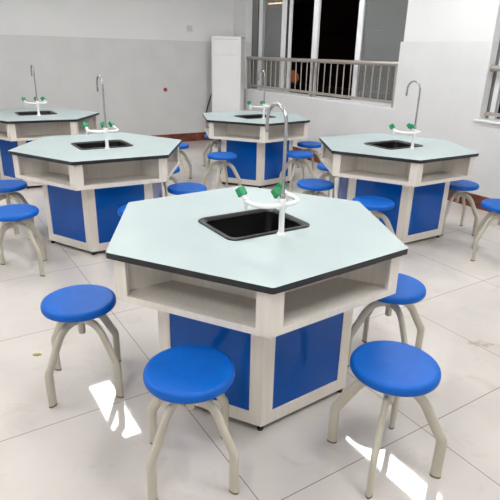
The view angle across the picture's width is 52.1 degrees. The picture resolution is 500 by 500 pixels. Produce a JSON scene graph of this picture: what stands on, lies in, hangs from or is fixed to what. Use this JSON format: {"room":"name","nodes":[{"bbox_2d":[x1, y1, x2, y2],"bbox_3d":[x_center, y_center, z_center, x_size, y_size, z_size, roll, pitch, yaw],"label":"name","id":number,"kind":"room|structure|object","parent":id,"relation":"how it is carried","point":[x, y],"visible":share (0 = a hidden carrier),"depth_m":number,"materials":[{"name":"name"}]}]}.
{"room":"science classroom","nodes":[
{"label":"science classroom","id":0,"kind":"room"},
{"bbox_2d":[0,0,232,41],"bbox_3d":[-3.385,-2.924,7.391,7.614,3.000,0.240,-12,25,-30],"label":"wall","id":1,"kind":"structure","parent":0,"point":[121,19],"depth_m":7.91,"materials":[{"name":"white paint"}]},
{"bbox_2d":[0,34,211,135],"bbox_3d":[-3.331,-2.331,7.506,7.134,1.523,0.012,-12,25,-30],"label":"whiteboard","id":2,"kind":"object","parent":1,"relation":"attached to","point":[135,73],"depth_m":8.18,"materials":[{"name":"grey paint"}]},
{"bbox_2d":[152,132,211,141],"bbox_3d":[-3.348,-1.552,7.805,7.134,0.145,0.018,-12,25,-30],"label":"baseboard","id":3,"kind":"structure","parent":1,"relation":"attached to","point":[198,136],"depth_m":9.12,"materials":[{"name":"red stone"}]},
{"bbox_2d":[0,140,499,499],"bbox_3d":[-0.771,0.106,4.049,7.614,0.120,10.190,-12,25,-30],"label":"floor","id":4,"kind":"structure","parent":0,"point":[94,444],"depth_m":2.32,"materials":[{"name":"tile"}]},
{"bbox_2d":[0,180,34,239],"bbox_3d":[-2.031,-0.338,4.322,0.330,0.454,0.330,-5,22,-16],"label":"round stool","id":5,"kind":"object","parent":4,"relation":"on","point":[8,188],"visible":0.8,"depth_m":4.25,"materials":[{"name":"beige paint"}]},
{"bbox_2d":[0,204,46,276],"bbox_3d":[-1.657,-0.068,3.649,0.330,0.454,0.330,-5,22,-16],"label":"round stool","id":6,"kind":"object","parent":4,"relation":"on","point":[14,216],"visible":1,"depth_m":3.58,"materials":[{"name":"beige paint"}]},
{"bbox_2d":[0,108,99,188],"bbox_3d":[-2.506,-1.242,6.175,1.222,0.780,1.405,3,21,4],"label":"lab table","id":7,"kind":"object","parent":4,"relation":"on","point":[16,130],"visible":0.5,"depth_m":5.81,"materials":[{"name":"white laminate"}]},
{"bbox_2d":[21,65,46,115],"bbox_3d":[-2.478,-1.833,5.862,0.263,0.551,0.192,-12,25,-30],"label":"tap","id":8,"kind":"object","parent":7,"relation":"on","point":[37,102],"visible":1,"depth_m":5.85,"materials":[{"name":"white metal"}]},
{"bbox_2d":[14,111,56,115],"bbox_3d":[-2.546,-1.549,6.107,0.436,0.177,0.340,-12,25,-30],"label":"sink","id":9,"kind":"object","parent":7,"relation":"on","point":[27,112],"visible":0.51,"depth_m":6.16,"materials":[{"name":"black plastic"}]},
{"bbox_2d":[40,284,123,407],"bbox_3d":[-0.786,0.433,2.411,0.330,0.454,0.330,-4,22,-15],"label":"round stool","id":10,"kind":"object","parent":4,"relation":"on","point":[70,306],"visible":1,"depth_m":2.31,"materials":[{"name":"beige paint"}]},
{"bbox_2d":[8,132,181,254],"bbox_3d":[-1.229,-0.500,4.340,1.222,0.780,1.405,2,21,0],"label":"lab table","id":11,"kind":"object","parent":4,"relation":"on","point":[84,191],"visible":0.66,"depth_m":3.97,"materials":[{"name":"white laminate"}]},
{"bbox_2d":[82,75,118,148],"bbox_3d":[-1.166,-1.076,3.988,0.263,0.551,0.192,-12,25,-30],"label":"tap","id":12,"kind":"object","parent":11,"relation":"on","point":[85,125],"visible":1,"depth_m":3.97,"materials":[{"name":"white metal"}]},
{"bbox_2d":[71,139,132,149],"bbox_3d":[-1.216,-0.789,4.226,0.436,0.177,0.340,-12,25,-30],"label":"sink","id":13,"kind":"object","parent":11,"relation":"on","point":[88,145],"visible":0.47,"depth_m":4.29,"materials":[{"name":"black plastic"}]},
{"bbox_2d":[113,204,126,269],"bbox_3d":[-0.790,-0.090,3.760,0.330,0.454,0.330,8,22,16],"label":"round stool","id":14,"kind":"object","parent":4,"relation":"on","point":[121,209],"visible":0.09,"depth_m":3.62,"materials":[{"name":"beige paint"}]},
{"bbox_2d":[163,167,179,196],"bbox_3d":[-0.850,-0.589,5.043,0.330,0.454,0.330,12,24,25],"label":"round stool","id":15,"kind":"object","parent":4,"relation":"on","point":[177,169],"visible":0.13,"depth_m":4.91,"materials":[{"name":"beige paint"}]},
{"bbox_2d":[179,142,191,181],"bbox_3d":[-0.913,-1.075,6.295,0.330,0.454,0.330,3,21,5],"label":"round stool","id":16,"kind":"object","parent":4,"relation":"on","point":[182,145],"visible":0.39,"depth_m":6.20,"materials":[{"name":"beige paint"}]},
{"bbox_2d":[167,182,206,194],"bbox_3d":[-0.533,-0.320,4.369,0.330,0.454,0.330,12,24,25],"label":"round stool","id":17,"kind":"object","parent":4,"relation":"on","point":[184,187],"visible":0.28,"depth_m":4.24,"materials":[{"name":"beige paint"}]},
{"bbox_2d":[143,345,238,499],"bbox_3d":[-0.224,0.635,1.924,0.330,0.454,0.330,-2,21,-9],"label":"round stool","id":18,"kind":"object","parent":4,"relation":"on","point":[189,375],"visible":1,"depth_m":1.81,"materials":[{"name":"blue plastic"}]},
{"bbox_2d":[203,134,216,166],"bbox_3d":[-0.463,-1.366,7.072,0.330,0.454,0.330,-5,22,-16],"label":"round stool","id":19,"kind":"object","parent":4,"relation":"on","point":[212,142],"visible":0.39,"depth_m":7.03,"materials":[{"name":"beige paint"}]},
{"bbox_2d":[203,152,241,188],"bbox_3d":[-0.316,-0.851,5.752,0.330,0.454,0.330,-12,25,-30],"label":"round stool","id":20,"kind":"object","parent":4,"relation":"on","point":[221,156],"visible":0.94,"depth_m":5.69,"materials":[{"name":"beige paint"}]},
{"bbox_2d":[206,36,244,139],"bbox_3d":[-0.468,-2.769,8.900,0.710,1.750,0.333,7,22,13],"label":"air conditioner","id":21,"kind":"object","parent":4,"relation":"on","point":[228,52],"visible":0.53,"depth_m":8.63,"materials":[{"name":"grey plastic"}]},
{"bbox_2d":[203,110,309,187],"bbox_3d":[0.046,-1.278,6.426,1.405,0.780,1.222,-15,27,-37],"label":"lab table","id":22,"kind":"object","parent":4,"relation":"on","point":[259,160],"visible":0.8,"depth_m":6.06,"materials":[{"name":"teal laminate"}]},
{"bbox_2d":[234,114,275,118],"bbox_3d":[0.060,-1.559,6.291,0.436,0.177,0.340,-12,25,-30],"label":"sink","id":23,"kind":"object","parent":22,"relation":"on","point":[249,116],"visible":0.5,"depth_m":6.37,"materials":[{"name":"black plastic"}]},
{"bbox_2d":[247,70,269,118],"bbox_3d":[0.122,-1.845,6.052,0.263,0.551,0.192,-12,25,-30],"label":"tap","id":24,"kind":"object","parent":22,"relation":"on","point":[263,102],"visible":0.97,"depth_m":6.04,"materials":[{"name":"white metal"}]},
{"bbox_2d":[106,186,407,430],"bbox_3d":[0.004,0.237,2.514,1.405,0.780,1.222,-13,26,-33],"label":"lab table","id":25,"kind":"object","parent":4,"relation":"on","point":[280,309],"visible":0.86,"depth_m":2.13,"materials":[{"name":"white laminate"}]},
{"bbox_2d":[198,208,309,240],"bbox_3d":[0.015,-0.050,2.395,0.436,0.177,0.340,-12,25,-30],"label":"sink","id":26,"kind":"object","parent":25,"relation":"on","point":[242,225],"visible":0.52,"depth_m":2.48,"materials":[{"name":"black plastic"}]},
{"bbox_2d":[235,102,298,236],"bbox_3d":[0.094,-0.344,2.176,0.263,0.551,0.192,-12,25,-30],"label":"tap","id":27,"kind":"object","parent":25,"relation":"on","point":[280,192],"visible":1,"depth_m":2.16,"materials":[{"name":"white metal"}]},
{"bbox_2d":[279,150,315,191],"bbox_3d":[0.557,-0.903,5.940,0.330,0.454,0.330,-6,22,-18],"label":"round stool","id":28,"kind":"object","parent":4,"relation":"on","point":[299,155],"visible":0.84,"depth_m":5.85,"materials":[{"name":"beige paint"}]},
{"bbox_2d":[291,141,325,179],"bbox_3d":[0.759,-1.147,6.581,0.330,0.454,0.330,-7,23,-21],"label":"round stool","id":29,"kind":"object","parent":4,"relation":"on","point":[304,144],"visible":0.59,"depth_m":6.50,"materials":[{"name":"beige paint"}]},
{"bbox_2d":[297,178,333,196],"bbox_3d":[0.576,-0.387,4.611,0.330,0.454,0.330,-5,22,-16],"label":"round stool","id":30,"kind":"object","parent":4,"relation":"on","point":[315,185],"visible":0.47,"depth_m":4.50,"materials":[{"name":"beige paint"}]},
{"bbox_2d":[309,163,337,197],"bbox_3d":[0.849,-0.660,5.331,0.330,0.454,0.330,-17,28,-39],"label":"round stool","id":31,"kind":"object","parent":4,"relation":"on","point":[320,166],"visible":0.3,"depth_m":5.27,"materials":[{"name":"beige paint"}]},
{"bbox_2d":[352,196,395,235],"bbox_3d":[0.959,-0.174,4.085,0.330,0.454,0.330,-3,22,-12],"label":"round stool","id":32,"kind":"object","parent":4,"relation":"on","point":[374,204],"visible":0.54,"depth_m":3.98,"materials":[{"name":"beige paint"}]},
{"bbox_2d":[347,273,425,366],"bbox_3d":[0.707,0.380,2.639,0.330,0.454,0.330,13,24,28],"label":"round stool","id":33,"kind":"object","parent":4,"relation":"on","point":[409,290],"visible":0.61,"depth_m":2.57,"materials":[{"name":"beige paint"}]},
{"bbox_2d":[327,340,446,498],"bbox_3d":[0.536,0.629,1.986,0.330,0.454,0.330,-6,22,-18],"label":"round stool","id":34,"kind":"object","parent":4,"relation":"on","point":[395,369],"visible":1,"depth_m":1.90,"materials":[{"name":"beige paint"}]},
{"bbox_2d":[319,133,478,242],"bbox_3d":[1.266,-0.570,4.674,1.222,0.780,1.405,1,21,-2],"label":"lab table","id":35,"kind":"object","parent":4,"relation":"on","point":[417,180],"visible":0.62,"depth_m":4.31,"materials":[{"name":"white laminate"}]},
{"bbox_2d":[364,140,422,149],"bbox_3d":[1.264,-0.853,4.545,0.436,0.177,0.340,-12,25,-30],"label":"sink","id":36,"kind":"object","parent":35,"relation":"on","point":[389,144],"visible":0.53,"depth_m":4.64,"materials":[{"name":"black plastic"}]},
{"bbox_2d":[389,80,420,148],"bbox_3d":[1.337,-1.138,4.303,0.263,0.551,0.192,-12,25,-30],"label":"tap","id":37,"kind":"object","parent":35,"relation":"on","point":[414,131],"visible":1,"depth_m":4.28,"materials":[{"name":"white metal"}]},
{"bbox_2d":[441,180,478,235],"bbox_3d":[1.900,-0.399,4.721,0.330,0.454,0.330,1,21,-1],"label":"round stool","id":38,"kind":"object","parent":4,"relation":"on","point":[460,186],"visible":0.73,"depth_m":4.61,"materials":[{"name":"beige paint"}]},
{"bbox_2d":[470,199,499,260],"bbox_3d":[1.983,-0.151,4.087,0.330,0.454,0.330,10,23,22],"label":"round stool","id":39,"kind":"object","parent":4,"relation":"on","point":[493,205],"visible":1,"depth_m":4.03,"materials":[{"name":"beige paint"}]},
{"bbox_2d":[233,0,499,110],"bbox_3d":[2.383,-1.993,5.341,0.240,3.000,9.710,-12,25,-30],"label":"wall","id":40,"kind":"structure","parent":0,"point":[426,20],"depth_m":5.46,"materials":[{"name":"white paint"}]},
{"bbox_2d":[244,41,499,198],"bbox_3d":[2.313,-1.425,5.515,0.122,1.523,9.698,-12,25,-30],"label":"wainscoting","id":41,"kind":"structure","parent":40,"relation":"attached to","point":[454,78],"depth_m":5.70,"materials":[{"name":"paint"}]},
{"bbox_2d":[293,146,491,211],"bbox_3d":[2.248,-0.637,5.785,0.018,0.145,9.692,-12,25,-30],"label":"baseboard","id":42,"kind":"structure","parent":40,"relation":"attached to","point":[477,199],"depth_m":5.57,"materials":[{"name":"brown wood"}]},
{"bbox_2d":[474,40,499,124],"bbox_3d":[3.312,-1.663,3.833,0.242,1.725,3.205,-12,25,-30],"label":"window","id":43,"kind":"structure","parent":40,"relation":"in","point":[494,89],"depth_m":5.22,"materials":[{"name":"white metal"}]},
{"label":"outside","id":44,"kind":"structure","parent":0,"visible":0},
{"bbox_2d":[266,0,370,9],"bbox_3d":[0.912,-5.628,11.087,4.326,0.140,24.000,-12,25,-30],"label":"ceiling","id":45,"kind":"structure","parent":44,"point":[297,3],"depth_m":13.03,"materials":[{"name":"white paint"}]},
{"bbox_2d":[267,0,289,4],"bbox_3d":[0.683,-6.063,12.507,0.080,0.085,0.910,-12,25,-30],"label":"lamp","id":46,"kind":"object","parent":45,"relation":"attached to","point":[273,1],"visible":0.84,"depth_m":12.54,"materials":[{"name":"white"}]},
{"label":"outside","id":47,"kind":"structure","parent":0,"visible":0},
{"bbox_2d":[244,0,408,109],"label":"window","id":48,"kind":"structure","parent":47,"point":[384,45],"depth_m":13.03,"materials":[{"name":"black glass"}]},
{"bbox_2d":[266,24,405,33],"bbox_3d":[2.643,-5.359,12.369,0.200,0.110,24.000,-12,25,-30],"label":"trim","id":49,"kind":"structure","parent":48,"relation":"attached to","point":[390,26],"depth_m":12.67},
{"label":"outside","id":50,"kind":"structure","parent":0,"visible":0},
{"bbox_2d":[265,80,499,118],"bbox_3d":[1.360,-3.290,12.334,0.370,1.320,24.000,-12,25,-30],"label":"wall","id":51,"kind":"structure","parent":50,"point":[320,88],"depth_m":11.05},
{"bbox_2d":[284,68,298,82],"bbox_3d":[0.995,-4.306,12.594,0.440,0.370,0.440,-12,25,-30],"label":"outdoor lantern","id":52,"kind":"object","parent":51,"relation":"on","point":[292,70],"visible":0.41,"depth_m":12.47,"materials":[{"name":"orange"}]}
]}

